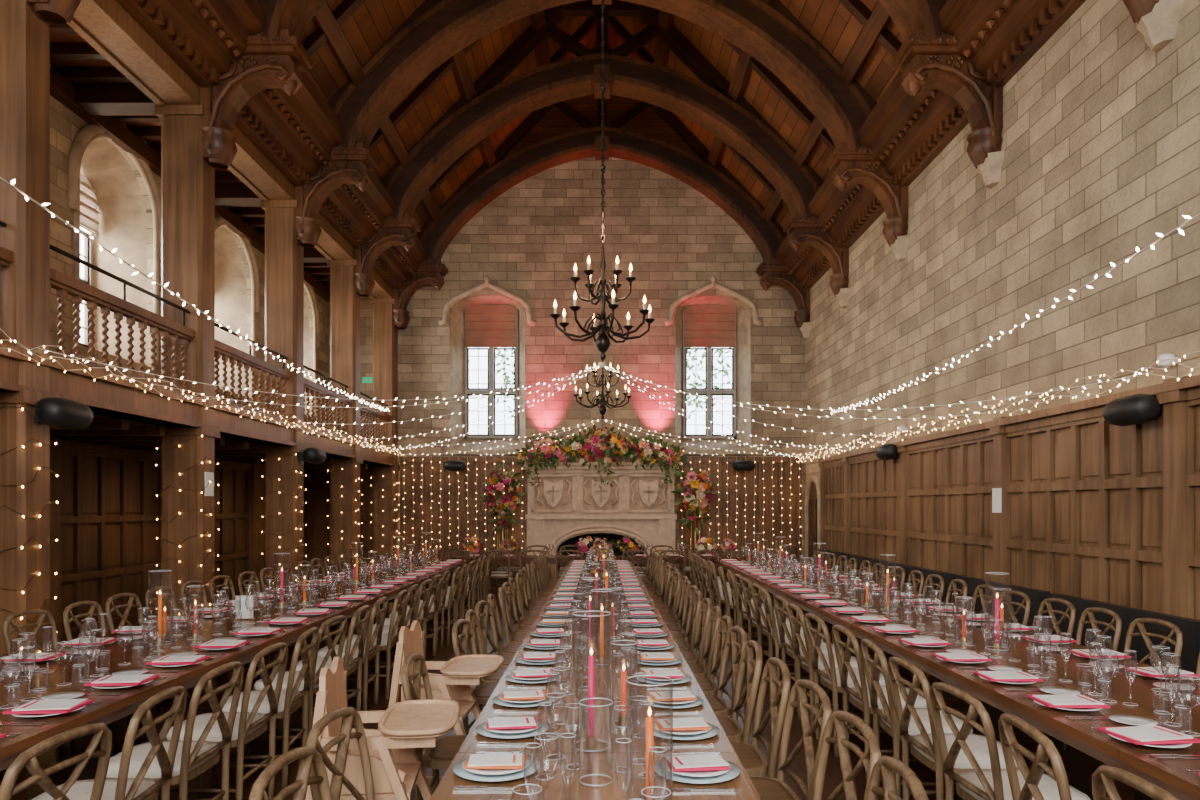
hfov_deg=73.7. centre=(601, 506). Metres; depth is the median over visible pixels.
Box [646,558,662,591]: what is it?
dining chair
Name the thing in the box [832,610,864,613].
dinner plate
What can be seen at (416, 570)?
folded napkin
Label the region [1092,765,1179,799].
dining chair
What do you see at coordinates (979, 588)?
dining chair
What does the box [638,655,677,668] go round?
cutlery
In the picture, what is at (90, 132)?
trim
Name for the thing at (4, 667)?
water tumbler
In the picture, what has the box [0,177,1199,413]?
festoon lights
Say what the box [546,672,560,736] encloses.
champagne flute
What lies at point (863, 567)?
dining chair
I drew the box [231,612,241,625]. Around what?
water tumbler
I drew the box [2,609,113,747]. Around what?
dining chair
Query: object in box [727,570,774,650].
dining chair
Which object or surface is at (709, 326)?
window
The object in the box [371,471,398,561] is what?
light
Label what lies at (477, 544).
posy
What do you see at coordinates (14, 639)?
wine glass
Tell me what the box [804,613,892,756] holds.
dining chair
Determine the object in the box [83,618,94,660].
champagne flute
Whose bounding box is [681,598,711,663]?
dining chair
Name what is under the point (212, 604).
wine glass
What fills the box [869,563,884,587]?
dining chair
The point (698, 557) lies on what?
dining chair
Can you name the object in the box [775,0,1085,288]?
crown molding
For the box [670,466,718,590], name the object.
flower arrangement
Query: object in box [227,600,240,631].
wine glass
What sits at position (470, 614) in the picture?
dining chair
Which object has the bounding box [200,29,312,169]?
bracket
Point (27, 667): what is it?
plate
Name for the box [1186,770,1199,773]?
cutlery
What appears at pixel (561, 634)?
champagne flute
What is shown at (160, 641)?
vase
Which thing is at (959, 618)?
water tumbler
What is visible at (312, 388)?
gallery balustrade
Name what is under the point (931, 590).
wine glass
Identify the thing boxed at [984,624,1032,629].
folded napkin
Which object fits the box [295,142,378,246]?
bracket
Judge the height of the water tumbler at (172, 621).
0.100 m
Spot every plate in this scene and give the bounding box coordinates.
[1,665,39,671]
[4,657,58,663]
[12,705,85,716]
[42,691,84,699]
[66,641,114,646]
[66,649,99,653]
[91,680,152,688]
[112,669,147,674]
[118,629,157,633]
[120,635,147,639]
[153,660,203,666]
[162,620,192,622]
[166,651,197,655]
[167,624,187,627]
[198,610,226,613]
[200,644,245,649]
[201,614,221,617]
[211,637,237,639]
[238,631,278,635]
[245,626,269,628]
[270,621,305,624]
[276,616,296,617]
[299,612,329,615]
[340,597,366,600]
[453,752,539,781]
[475,717,548,738]
[492,693,555,706]
[505,673,560,682]
[515,655,564,664]
[523,642,568,648]
[530,630,569,636]
[535,621,570,626]
[541,613,574,617]
[544,605,577,609]
[548,599,575,603]
[551,594,580,597]
[554,589,580,591]
[557,584,579,586]
[560,581,582,582]
[564,574,584,575]
[565,571,584,572]
[618,589,645,591]
[619,594,648,597]
[621,585,643,587]
[622,581,640,582]
[622,600,651,603]
[622,606,654,609]
[623,613,658,617]
[625,621,662,626]
[627,631,668,637]
[629,642,674,649]
[632,656,682,664]
[635,674,691,683]
[640,695,703,707]
[654,718,718,739]
[654,754,739,783]
[816,603,845,605]
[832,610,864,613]
[852,619,886,622]
[875,629,913,633]
[886,624,909,626]
[903,642,945,646]
[907,602,935,604]
[909,605,925,607]
[913,635,939,638]
[933,613,954,615]
[937,657,986,663]
[946,649,975,652]
[958,618,991,620]
[966,622,984,625]
[979,676,1035,683]
[988,665,1021,670]
[990,628,1027,631]
[1004,633,1023,637]
[1026,639,1072,644]
[1034,700,1101,710]
[1038,646,1068,650]
[1040,687,1080,694]
[1072,653,1123,659]
[1089,662,1123,668]
[1107,733,1192,747]
[1109,714,1157,725]
[1132,672,1192,679]
[1153,682,1194,690]
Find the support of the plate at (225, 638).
on the dining table at (113, 708)
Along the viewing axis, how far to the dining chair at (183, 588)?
8.01 m
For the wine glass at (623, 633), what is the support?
on the dining table at (599, 762)
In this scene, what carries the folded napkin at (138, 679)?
on the dinner plate at (112, 687)
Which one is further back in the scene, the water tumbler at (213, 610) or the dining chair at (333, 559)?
the dining chair at (333, 559)
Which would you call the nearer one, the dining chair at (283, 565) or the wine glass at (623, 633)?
the wine glass at (623, 633)
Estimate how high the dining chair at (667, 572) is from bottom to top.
0.916 m
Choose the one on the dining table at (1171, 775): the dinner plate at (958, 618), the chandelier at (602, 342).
the dinner plate at (958, 618)
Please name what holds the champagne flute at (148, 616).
on the dining table at (113, 708)
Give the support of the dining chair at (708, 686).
on the floor
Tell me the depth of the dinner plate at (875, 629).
5.64 m
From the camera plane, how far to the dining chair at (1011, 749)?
2.74 m
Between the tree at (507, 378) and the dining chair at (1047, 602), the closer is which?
the dining chair at (1047, 602)
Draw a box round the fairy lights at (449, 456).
[403,456,800,550]
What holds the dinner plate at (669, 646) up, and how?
on the dining table at (599, 762)
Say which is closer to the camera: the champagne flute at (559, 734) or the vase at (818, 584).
the champagne flute at (559, 734)
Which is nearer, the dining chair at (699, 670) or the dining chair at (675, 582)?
the dining chair at (699, 670)
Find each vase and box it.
[148,570,171,645]
[156,593,172,638]
[186,585,203,639]
[274,553,289,607]
[275,571,287,603]
[298,565,310,604]
[350,556,358,581]
[351,542,362,583]
[368,552,377,581]
[393,536,402,570]
[407,544,414,569]
[424,543,426,562]
[579,698,612,786]
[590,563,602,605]
[599,547,608,583]
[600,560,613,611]
[755,533,762,562]
[760,540,764,561]
[766,549,773,569]
[776,537,785,570]
[784,545,790,569]
[801,557,809,582]
[813,543,825,585]
[822,552,830,583]
[861,573,872,606]
[880,554,895,610]
[888,566,900,606]
[956,596,972,643]
[985,572,1008,650]
[993,588,1011,644]
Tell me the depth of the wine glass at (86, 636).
4.13 m
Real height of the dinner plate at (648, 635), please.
0.024 m
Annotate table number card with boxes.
[233,596,254,619]
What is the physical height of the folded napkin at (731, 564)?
0.018 m
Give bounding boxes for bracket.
[26,0,80,24]
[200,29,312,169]
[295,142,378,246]
[354,213,420,296]
[393,259,447,328]
[756,259,810,338]
[783,213,848,308]
[825,142,908,261]
[891,29,1003,187]
[1123,0,1183,51]
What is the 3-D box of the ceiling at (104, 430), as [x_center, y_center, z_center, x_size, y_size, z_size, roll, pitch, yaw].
[-5.350,-0.860,6.850,1.900,0.220,20.100,0,0,0]
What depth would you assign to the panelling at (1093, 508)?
7.57 m
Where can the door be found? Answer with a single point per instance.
(812, 491)
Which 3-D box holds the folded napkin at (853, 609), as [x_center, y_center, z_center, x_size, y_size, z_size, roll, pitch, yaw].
[2.090,0.868,6.770,0.260,0.018,0.200,0,0,3]
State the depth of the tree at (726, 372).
30.86 m
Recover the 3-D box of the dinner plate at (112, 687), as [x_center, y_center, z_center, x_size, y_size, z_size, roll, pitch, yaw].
[-2.410,0.887,4.020,0.274,0.018,0.274,0,0,0]
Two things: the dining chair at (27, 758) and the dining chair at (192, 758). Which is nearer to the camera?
the dining chair at (27, 758)
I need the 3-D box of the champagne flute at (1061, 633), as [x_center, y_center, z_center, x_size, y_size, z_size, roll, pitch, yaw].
[2.395,0.776,4.133,0.063,0.245,0.063,0,0,0]
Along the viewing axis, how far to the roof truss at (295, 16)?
8.61 m
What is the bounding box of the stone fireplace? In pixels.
[523,462,681,590]
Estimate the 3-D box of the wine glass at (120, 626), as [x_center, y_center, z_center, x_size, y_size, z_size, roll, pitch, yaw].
[-2.728,0.791,4.573,0.081,0.214,0.079,0,0,0]
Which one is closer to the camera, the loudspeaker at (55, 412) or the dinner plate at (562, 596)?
the loudspeaker at (55, 412)
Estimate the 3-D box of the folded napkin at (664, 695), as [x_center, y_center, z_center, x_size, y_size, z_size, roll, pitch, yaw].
[0.320,0.865,3.671,0.198,0.014,0.134,0,0,-5]
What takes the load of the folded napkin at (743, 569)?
on the dinner plate
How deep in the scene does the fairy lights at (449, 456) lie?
16.78 m
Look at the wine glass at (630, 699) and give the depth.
2.82 m
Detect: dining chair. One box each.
[0,723,111,799]
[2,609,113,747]
[32,686,186,799]
[63,601,159,711]
[105,593,191,694]
[106,662,243,799]
[145,586,177,623]
[160,642,287,799]
[180,580,249,667]
[209,575,273,657]
[211,627,319,793]
[238,571,296,644]
[247,615,347,759]
[249,746,331,799]
[260,567,312,636]
[278,564,293,588]
[289,605,370,727]
[297,561,314,583]
[306,707,374,799]
[310,558,324,579]
[313,597,387,716]
[324,556,365,612]
[338,554,349,572]
[344,590,407,698]
[351,552,388,604]
[355,584,419,684]
[372,579,431,672]
[389,574,442,660]
[401,653,466,799]
[407,570,449,652]
[420,567,461,644]
[428,564,467,632]
[432,561,475,630]
[444,558,480,620]
[448,550,475,581]
[450,556,486,618]
[452,618,497,734]
[458,554,492,613]
[465,545,488,593]
[465,552,493,599]
[465,609,506,709]
[475,600,514,667]
[483,550,512,593]
[487,594,520,655]
[496,545,522,594]
[498,587,526,644]
[502,582,531,634]
[508,578,535,625]
[515,573,539,619]
[519,550,543,584]
[519,570,542,614]
[522,567,545,606]
[525,545,549,580]
[526,564,548,601]
[531,561,550,596]
[534,558,552,592]
[537,556,555,588]
[540,554,557,585]
[543,552,558,582]
[555,550,582,578]
[559,545,583,571]
[622,550,648,578]
[623,545,646,571]
[641,552,654,580]
[643,553,656,583]
[644,555,658,587]
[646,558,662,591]
[648,560,663,595]
[650,545,675,580]
[650,562,669,601]
[653,565,671,604]
[656,569,678,612]
[658,572,680,616]
[659,550,685,588]
[662,576,687,626]
[665,580,690,631]
[670,585,698,643]
[675,591,701,651]
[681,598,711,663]
[683,545,707,594]
[687,606,721,678]
[688,552,721,608]
[690,550,718,598]
[692,553,726,608]
[695,615,732,695]
[697,556,731,608]
[700,558,733,618]
[705,626,747,717]
[707,561,733,614]
[710,563,752,634]
[715,545,738,576]
[716,640,762,743]
[719,566,763,640]
[726,550,756,583]
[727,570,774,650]
[730,657,790,777]
[734,574,786,659]
[742,578,795,663]
[749,679,831,799]
[751,583,802,674]
[761,589,825,690]
[773,595,834,712]
[787,603,857,732]
[804,553,835,611]
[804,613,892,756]
[807,555,847,612]
[811,551,823,567]
[812,710,880,799]
[827,560,871,623]
[832,625,935,784]
[846,558,856,578]
[860,639,972,796]
[865,755,928,799]
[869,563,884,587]
[884,574,943,654]
[888,657,1018,799]
[889,566,904,592]
[906,570,923,597]
[929,682,1090,799]
[942,584,997,682]
[945,579,967,608]
[949,590,1030,684]
[998,713,1071,799]
[1035,598,1075,637]
[1048,607,1121,740]
[1063,618,1182,750]
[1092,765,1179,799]
[1195,652,1199,678]
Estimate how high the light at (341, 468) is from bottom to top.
2.309 m
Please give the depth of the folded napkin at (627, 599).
7.46 m
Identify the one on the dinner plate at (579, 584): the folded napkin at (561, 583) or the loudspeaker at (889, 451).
the folded napkin at (561, 583)
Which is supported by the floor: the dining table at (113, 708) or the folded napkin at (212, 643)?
the dining table at (113, 708)
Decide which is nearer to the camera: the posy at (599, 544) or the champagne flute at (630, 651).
the champagne flute at (630, 651)
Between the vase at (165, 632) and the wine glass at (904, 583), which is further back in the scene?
the wine glass at (904, 583)
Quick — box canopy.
[38,348,1152,457]
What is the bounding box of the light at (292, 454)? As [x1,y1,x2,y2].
[262,454,306,588]
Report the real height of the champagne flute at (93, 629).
0.245 m
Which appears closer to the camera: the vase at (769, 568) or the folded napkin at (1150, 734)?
the folded napkin at (1150, 734)
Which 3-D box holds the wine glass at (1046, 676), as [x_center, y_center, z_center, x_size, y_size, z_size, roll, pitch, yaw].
[2.331,0.786,4.237,0.088,0.225,0.086,0,0,0]
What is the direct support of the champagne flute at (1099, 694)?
on the dining table at (1171, 775)
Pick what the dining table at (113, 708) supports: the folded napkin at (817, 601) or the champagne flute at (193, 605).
the champagne flute at (193, 605)
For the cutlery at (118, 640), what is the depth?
5.00 m
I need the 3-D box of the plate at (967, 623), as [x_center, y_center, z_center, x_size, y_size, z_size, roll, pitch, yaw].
[2.830,0.891,6.080,0.172,0.012,0.172,0,0,0]
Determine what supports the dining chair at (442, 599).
on the floor
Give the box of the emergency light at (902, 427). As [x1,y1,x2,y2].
[897,426,906,432]
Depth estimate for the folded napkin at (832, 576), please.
9.97 m
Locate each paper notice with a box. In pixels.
[205,472,213,495]
[992,488,1001,512]
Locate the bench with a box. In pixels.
[818,549,1199,677]
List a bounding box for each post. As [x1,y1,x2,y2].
[0,0,59,662]
[155,87,219,616]
[261,186,307,592]
[327,248,362,575]
[370,289,399,563]
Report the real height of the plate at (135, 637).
0.012 m
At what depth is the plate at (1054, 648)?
5.04 m
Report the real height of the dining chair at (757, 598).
0.916 m
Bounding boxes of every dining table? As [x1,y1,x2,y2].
[0,560,469,799]
[430,561,760,799]
[715,560,1199,799]
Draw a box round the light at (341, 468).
[327,468,362,572]
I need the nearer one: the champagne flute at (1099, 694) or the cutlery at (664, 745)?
the cutlery at (664, 745)
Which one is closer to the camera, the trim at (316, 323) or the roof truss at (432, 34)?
the roof truss at (432, 34)
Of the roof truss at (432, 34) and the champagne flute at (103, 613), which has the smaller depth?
the champagne flute at (103, 613)
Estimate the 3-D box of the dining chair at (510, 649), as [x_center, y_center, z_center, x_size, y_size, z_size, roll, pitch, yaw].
[-0.700,1.193,6.753,0.532,0.916,0.474,0,0,-3]
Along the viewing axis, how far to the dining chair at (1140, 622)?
5.25 m
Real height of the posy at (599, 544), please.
0.374 m
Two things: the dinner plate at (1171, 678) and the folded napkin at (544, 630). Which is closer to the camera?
the dinner plate at (1171, 678)
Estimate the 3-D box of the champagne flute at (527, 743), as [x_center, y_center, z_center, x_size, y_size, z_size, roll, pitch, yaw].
[-0.190,0.776,2.196,0.063,0.245,0.063,0,0,0]
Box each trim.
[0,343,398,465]
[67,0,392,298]
[68,124,160,364]
[215,217,259,395]
[304,284,319,414]
[438,275,535,453]
[664,275,762,453]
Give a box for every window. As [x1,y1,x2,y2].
[80,173,98,347]
[465,305,517,438]
[683,305,735,438]
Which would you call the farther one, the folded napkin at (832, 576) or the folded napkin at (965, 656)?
the folded napkin at (832, 576)
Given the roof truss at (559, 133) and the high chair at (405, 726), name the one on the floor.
the high chair at (405, 726)
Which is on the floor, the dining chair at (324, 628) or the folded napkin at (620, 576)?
the dining chair at (324, 628)
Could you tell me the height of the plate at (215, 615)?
0.012 m
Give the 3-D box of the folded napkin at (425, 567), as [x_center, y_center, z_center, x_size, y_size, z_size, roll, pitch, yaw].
[-2.410,0.868,11.440,0.260,0.018,0.200,0,0,1]
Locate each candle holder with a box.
[572,611,610,751]
[581,578,599,654]
[590,589,613,664]
[604,588,621,644]
[611,640,636,727]
[626,675,672,799]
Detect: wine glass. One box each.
[0,656,20,708]
[10,639,28,681]
[17,632,36,676]
[55,641,73,685]
[78,636,97,681]
[80,619,96,658]
[116,626,132,664]
[137,607,152,642]
[142,621,158,660]
[178,599,191,630]
[189,609,203,644]
[211,604,223,634]
[215,591,226,619]
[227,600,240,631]
[245,595,256,623]
[255,592,266,621]
[285,586,295,612]
[304,580,313,605]
[511,784,543,799]
[532,733,561,799]
[544,693,567,759]
[550,667,569,723]
[555,646,571,695]
[562,631,577,675]
[563,703,586,769]
[564,619,578,657]
[570,609,583,644]
[574,636,588,678]
[576,593,586,622]
[579,612,588,646]
[607,613,618,647]
[607,636,621,678]
[608,653,625,701]
[613,705,634,772]
[616,601,627,633]
[617,619,631,658]
[619,647,637,696]
[621,633,636,676]
[629,696,651,764]
[640,786,671,799]
[868,585,878,611]
[889,591,900,619]
[903,583,913,609]
[914,598,926,629]
[930,590,941,618]
[933,602,944,632]
[957,600,968,629]
[961,597,973,628]
[963,612,976,645]
[988,619,1003,657]
[1007,623,1022,660]
[1033,616,1048,653]
[1033,633,1051,677]
[1085,629,1102,671]
[1095,635,1112,677]
[1097,651,1119,702]
[1150,646,1171,694]
[1161,653,1181,700]
[1177,675,1199,736]
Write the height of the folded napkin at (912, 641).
0.018 m
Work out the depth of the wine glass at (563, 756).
2.86 m
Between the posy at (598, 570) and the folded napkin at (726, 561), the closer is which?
the posy at (598, 570)
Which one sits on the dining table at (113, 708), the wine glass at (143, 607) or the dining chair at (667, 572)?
the wine glass at (143, 607)
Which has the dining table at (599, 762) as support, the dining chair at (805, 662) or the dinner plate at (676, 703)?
the dinner plate at (676, 703)
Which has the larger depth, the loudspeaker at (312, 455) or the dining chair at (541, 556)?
the dining chair at (541, 556)
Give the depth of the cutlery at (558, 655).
4.46 m
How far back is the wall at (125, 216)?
10.29 m
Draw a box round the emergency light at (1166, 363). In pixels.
[1156,354,1177,366]
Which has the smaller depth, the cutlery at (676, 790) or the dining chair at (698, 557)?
the cutlery at (676, 790)
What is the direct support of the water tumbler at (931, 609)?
on the dining table at (1171, 775)
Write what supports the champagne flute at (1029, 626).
on the dining table at (1171, 775)
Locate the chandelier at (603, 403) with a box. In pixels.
[573,92,631,418]
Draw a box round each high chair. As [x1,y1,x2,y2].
[305,657,459,799]
[389,620,503,784]
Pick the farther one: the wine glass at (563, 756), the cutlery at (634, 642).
the cutlery at (634, 642)
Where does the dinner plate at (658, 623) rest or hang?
on the dining table at (599, 762)
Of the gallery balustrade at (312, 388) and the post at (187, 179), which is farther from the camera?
the gallery balustrade at (312, 388)
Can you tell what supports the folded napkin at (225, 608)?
on the dinner plate at (226, 610)
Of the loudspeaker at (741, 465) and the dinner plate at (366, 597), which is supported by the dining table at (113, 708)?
the dinner plate at (366, 597)
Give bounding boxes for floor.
[27,585,1154,799]
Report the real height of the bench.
0.860 m
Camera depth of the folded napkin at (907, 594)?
7.87 m
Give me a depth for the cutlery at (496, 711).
3.49 m
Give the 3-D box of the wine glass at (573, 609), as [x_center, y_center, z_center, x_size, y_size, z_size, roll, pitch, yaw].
[-0.164,0.786,5.234,0.088,0.225,0.086,0,0,0]
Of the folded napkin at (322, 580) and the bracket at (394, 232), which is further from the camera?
the bracket at (394, 232)
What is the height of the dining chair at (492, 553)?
0.916 m
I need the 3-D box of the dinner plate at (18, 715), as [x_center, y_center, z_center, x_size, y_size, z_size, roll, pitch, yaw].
[-2.410,0.887,3.490,0.274,0.018,0.274,0,0,0]
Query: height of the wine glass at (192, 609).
0.225 m
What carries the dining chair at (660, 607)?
on the floor
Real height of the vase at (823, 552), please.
0.362 m
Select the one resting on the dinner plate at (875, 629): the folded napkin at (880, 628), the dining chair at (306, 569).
the folded napkin at (880, 628)
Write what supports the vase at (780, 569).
on the dining table at (1171, 775)
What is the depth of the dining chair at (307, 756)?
2.44 m
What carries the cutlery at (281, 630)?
on the dining table at (113, 708)
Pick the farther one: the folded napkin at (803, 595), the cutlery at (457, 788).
the folded napkin at (803, 595)
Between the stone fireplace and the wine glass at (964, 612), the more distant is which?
the stone fireplace
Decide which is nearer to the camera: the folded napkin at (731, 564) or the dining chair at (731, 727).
the dining chair at (731, 727)
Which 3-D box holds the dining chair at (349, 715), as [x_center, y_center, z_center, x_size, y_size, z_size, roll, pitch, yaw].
[-0.727,1.193,2.848,0.532,0.916,0.474,0,0,4]
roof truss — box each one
[257,0,946,40]
[327,0,876,150]
[380,1,823,219]
[417,46,786,260]
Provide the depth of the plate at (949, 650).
4.94 m
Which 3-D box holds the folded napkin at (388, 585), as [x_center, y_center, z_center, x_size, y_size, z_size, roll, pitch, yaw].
[-2.410,0.868,8.790,0.260,0.018,0.200,0,0,-3]
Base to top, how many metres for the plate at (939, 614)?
0.012 m
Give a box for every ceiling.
[50,23,329,301]
[50,410,384,469]
[300,0,595,226]
[608,0,903,226]
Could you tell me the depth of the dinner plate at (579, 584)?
8.98 m
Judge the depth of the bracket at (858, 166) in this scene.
11.27 m
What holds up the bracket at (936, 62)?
attached to the wall at (1100, 134)
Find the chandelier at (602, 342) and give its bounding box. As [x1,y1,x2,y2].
[550,0,654,359]
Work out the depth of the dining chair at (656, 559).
12.14 m
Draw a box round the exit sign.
[362,377,372,382]
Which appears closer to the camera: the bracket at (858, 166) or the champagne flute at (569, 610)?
the champagne flute at (569, 610)
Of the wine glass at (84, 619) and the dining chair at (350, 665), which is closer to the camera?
the wine glass at (84, 619)
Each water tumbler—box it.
[3,664,21,686]
[30,668,48,690]
[71,647,86,666]
[94,650,110,670]
[131,631,144,648]
[152,634,165,651]
[172,621,183,635]
[213,610,222,623]
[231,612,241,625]
[262,603,271,615]
[577,686,594,711]
[583,648,595,667]
[916,611,926,624]
[931,609,941,622]
[944,620,955,635]
[959,618,970,632]
[999,630,1011,646]
[1026,647,1040,666]
[1043,644,1057,662]
[1076,664,1093,685]
[1096,660,1112,681]
[1151,688,1172,714]
[1171,683,1192,708]
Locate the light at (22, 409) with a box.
[0,406,57,656]
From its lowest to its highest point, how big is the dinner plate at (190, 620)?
0.018 m
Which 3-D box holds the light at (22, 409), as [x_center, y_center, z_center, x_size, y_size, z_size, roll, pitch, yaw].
[-4.525,0.410,6.100,0.501,2.310,0.394,0,0,0]
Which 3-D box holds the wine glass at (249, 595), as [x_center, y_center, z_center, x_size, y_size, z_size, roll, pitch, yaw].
[-2.707,0.791,6.166,0.081,0.214,0.079,0,0,0]
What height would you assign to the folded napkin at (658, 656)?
0.014 m
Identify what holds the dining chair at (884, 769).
on the floor
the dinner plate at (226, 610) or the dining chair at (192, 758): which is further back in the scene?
the dinner plate at (226, 610)
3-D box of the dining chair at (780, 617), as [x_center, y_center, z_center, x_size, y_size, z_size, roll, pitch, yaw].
[1.711,1.193,6.612,0.532,0.916,0.474,0,0,-2]
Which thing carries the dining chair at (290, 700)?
on the floor
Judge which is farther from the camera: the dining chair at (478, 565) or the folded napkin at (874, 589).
the dining chair at (478, 565)
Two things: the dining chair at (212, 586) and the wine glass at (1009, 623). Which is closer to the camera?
the wine glass at (1009, 623)
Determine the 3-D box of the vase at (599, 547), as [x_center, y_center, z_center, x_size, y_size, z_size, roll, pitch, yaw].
[0.020,0.689,9.400,0.123,0.422,0.123,0,0,-8]
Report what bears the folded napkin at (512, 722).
on the dinner plate at (481, 729)
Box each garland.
[0,329,1199,462]
[515,424,687,488]
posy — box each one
[461,536,483,553]
[499,536,518,553]
[575,536,595,555]
[586,565,611,594]
[591,541,614,558]
[591,553,611,575]
[593,536,614,552]
[615,535,640,555]
[695,536,716,553]
[720,538,738,554]
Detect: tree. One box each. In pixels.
[494,347,513,417]
[686,347,732,419]
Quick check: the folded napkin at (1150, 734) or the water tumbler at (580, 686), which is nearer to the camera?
the folded napkin at (1150, 734)
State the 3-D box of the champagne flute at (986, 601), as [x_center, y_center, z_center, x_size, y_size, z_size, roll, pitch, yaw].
[2.665,0.776,5.520,0.063,0.245,0.063,0,0,0]
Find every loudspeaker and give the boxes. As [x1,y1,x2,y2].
[33,397,93,429]
[299,447,325,463]
[444,460,465,471]
[733,460,754,471]
[875,443,899,459]
[1103,394,1160,425]
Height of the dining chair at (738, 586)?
0.916 m
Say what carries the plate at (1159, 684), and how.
on the dining table at (1171, 775)
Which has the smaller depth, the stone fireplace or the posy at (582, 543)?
the posy at (582, 543)
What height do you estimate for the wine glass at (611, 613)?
0.214 m
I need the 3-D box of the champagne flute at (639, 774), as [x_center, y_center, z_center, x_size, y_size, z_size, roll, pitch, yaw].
[0.150,0.776,2.670,0.063,0.245,0.063,0,0,0]
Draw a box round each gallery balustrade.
[0,221,13,344]
[50,244,194,394]
[215,323,290,421]
[304,365,351,437]
[360,392,390,448]
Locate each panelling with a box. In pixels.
[50,437,310,649]
[307,457,801,583]
[818,375,1199,634]
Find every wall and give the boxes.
[50,65,326,426]
[61,441,306,646]
[327,157,805,568]
[806,0,1199,484]
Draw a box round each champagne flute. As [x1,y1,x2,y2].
[21,646,36,700]
[41,626,53,672]
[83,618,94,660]
[90,629,102,676]
[98,613,108,654]
[146,616,157,657]
[171,609,180,647]
[182,598,190,632]
[192,605,201,642]
[523,743,541,799]
[536,702,553,779]
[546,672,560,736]
[553,650,565,706]
[559,733,576,786]
[560,634,569,683]
[564,620,571,664]
[568,610,575,648]
[569,666,583,729]
[575,647,587,701]
[580,618,589,661]
[614,738,632,794]
[623,620,632,664]
[626,634,635,682]
[629,651,641,706]
[633,673,646,738]
[638,701,655,778]
[648,747,666,799]
[849,576,854,602]
[890,587,897,617]
[926,586,932,616]
[946,603,954,639]
[980,613,989,654]
[983,601,992,637]
[1028,626,1039,672]
[1042,616,1052,657]
[1059,633,1071,681]
[1088,643,1102,695]
[1122,650,1137,705]
[1163,664,1181,726]
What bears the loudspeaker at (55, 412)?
attached to the post at (24, 37)
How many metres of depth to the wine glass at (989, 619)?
4.77 m
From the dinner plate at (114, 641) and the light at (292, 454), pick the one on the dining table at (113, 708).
the dinner plate at (114, 641)
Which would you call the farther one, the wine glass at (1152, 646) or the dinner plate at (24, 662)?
the dinner plate at (24, 662)
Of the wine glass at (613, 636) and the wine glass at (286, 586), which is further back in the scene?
the wine glass at (286, 586)
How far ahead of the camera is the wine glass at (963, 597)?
5.92 m
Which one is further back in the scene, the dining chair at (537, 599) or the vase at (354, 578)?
the dining chair at (537, 599)
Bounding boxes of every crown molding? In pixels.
[118,0,428,288]
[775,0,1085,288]
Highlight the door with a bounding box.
[804,475,819,566]
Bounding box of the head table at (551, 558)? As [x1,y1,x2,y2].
[447,555,745,599]
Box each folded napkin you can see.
[0,652,65,660]
[3,699,93,713]
[61,637,119,644]
[84,674,158,685]
[112,626,162,631]
[145,655,209,664]
[154,616,200,620]
[191,607,231,611]
[194,640,249,647]
[219,600,258,603]
[233,628,282,633]
[253,594,279,597]
[265,617,309,622]
[269,588,300,591]
[290,584,317,586]
[293,609,331,613]
[307,579,334,581]
[317,601,350,605]
[323,576,348,577]
[336,595,367,598]
[337,572,360,574]
[354,589,382,592]
[369,584,395,587]
[381,580,408,582]
[394,576,417,578]
[405,573,427,574]
[414,570,436,571]
[423,567,443,568]
[431,564,450,565]
[438,562,456,563]
[445,559,462,560]
[464,753,527,768]
[486,717,536,728]
[502,690,545,699]
[513,669,551,676]
[522,653,556,658]
[529,639,561,644]
[536,628,563,632]
[541,619,567,622]
[545,611,570,613]
[550,604,570,606]
[553,597,573,599]
[556,592,575,594]
[559,587,576,589]
[561,583,578,584]
[563,579,579,580]
[620,576,635,577]
[621,579,637,581]
[622,583,639,585]
[623,587,641,589]
[624,592,643,594]
[625,598,646,600]
[628,604,649,606]
[628,611,653,614]
[631,619,656,622]
[633,628,662,632]
[637,640,667,644]
[640,653,674,659]
[644,670,683,677]
[648,690,695,700]
[656,718,709,730]
[664,754,729,771]
[721,559,737,560]
[726,561,744,562]
[731,564,750,565]
[737,566,756,567]
[743,569,763,570]
[750,572,772,574]
[758,576,781,577]
[767,579,791,581]
[777,584,803,586]
[787,588,817,591]
[800,594,831,597]
[806,568,824,570]
[814,600,848,603]
[824,575,847,577]
[831,607,867,611]
[838,579,862,580]
[850,616,890,620]
[851,583,878,585]
[870,587,896,590]
[871,626,918,631]
[882,593,916,596]
[899,638,951,644]
[904,599,938,602]
[927,606,965,610]
[932,652,991,660]
[952,614,994,618]
[974,671,1042,681]
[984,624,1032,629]
[1021,635,1077,642]
[1027,694,1110,707]
[1068,649,1131,657]
[1098,725,1199,744]
[1125,666,1199,676]
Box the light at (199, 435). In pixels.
[156,435,218,614]
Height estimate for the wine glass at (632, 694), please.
0.225 m
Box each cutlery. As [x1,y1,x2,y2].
[0,701,103,725]
[0,733,20,736]
[52,640,124,651]
[85,676,166,694]
[148,657,214,671]
[198,642,253,653]
[237,630,285,639]
[453,751,530,791]
[477,717,540,746]
[494,691,548,713]
[507,671,553,688]
[517,655,558,668]
[526,651,561,652]
[532,638,564,639]
[634,642,669,653]
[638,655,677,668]
[641,672,686,688]
[647,692,698,713]
[653,718,713,747]
[660,752,735,793]
[872,628,914,637]
[898,640,947,651]
[931,655,988,668]
[971,673,1041,690]
[1023,696,1110,719]
[1091,727,1199,758]
[1116,663,1137,664]
[1116,669,1199,685]
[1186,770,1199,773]
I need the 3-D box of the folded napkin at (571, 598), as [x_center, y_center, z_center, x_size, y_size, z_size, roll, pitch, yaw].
[-0.361,0.865,7.528,0.200,0.014,0.136,0,0,-1]
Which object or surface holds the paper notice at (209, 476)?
attached to the post at (187, 179)
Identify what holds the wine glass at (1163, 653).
on the dining table at (1171, 775)

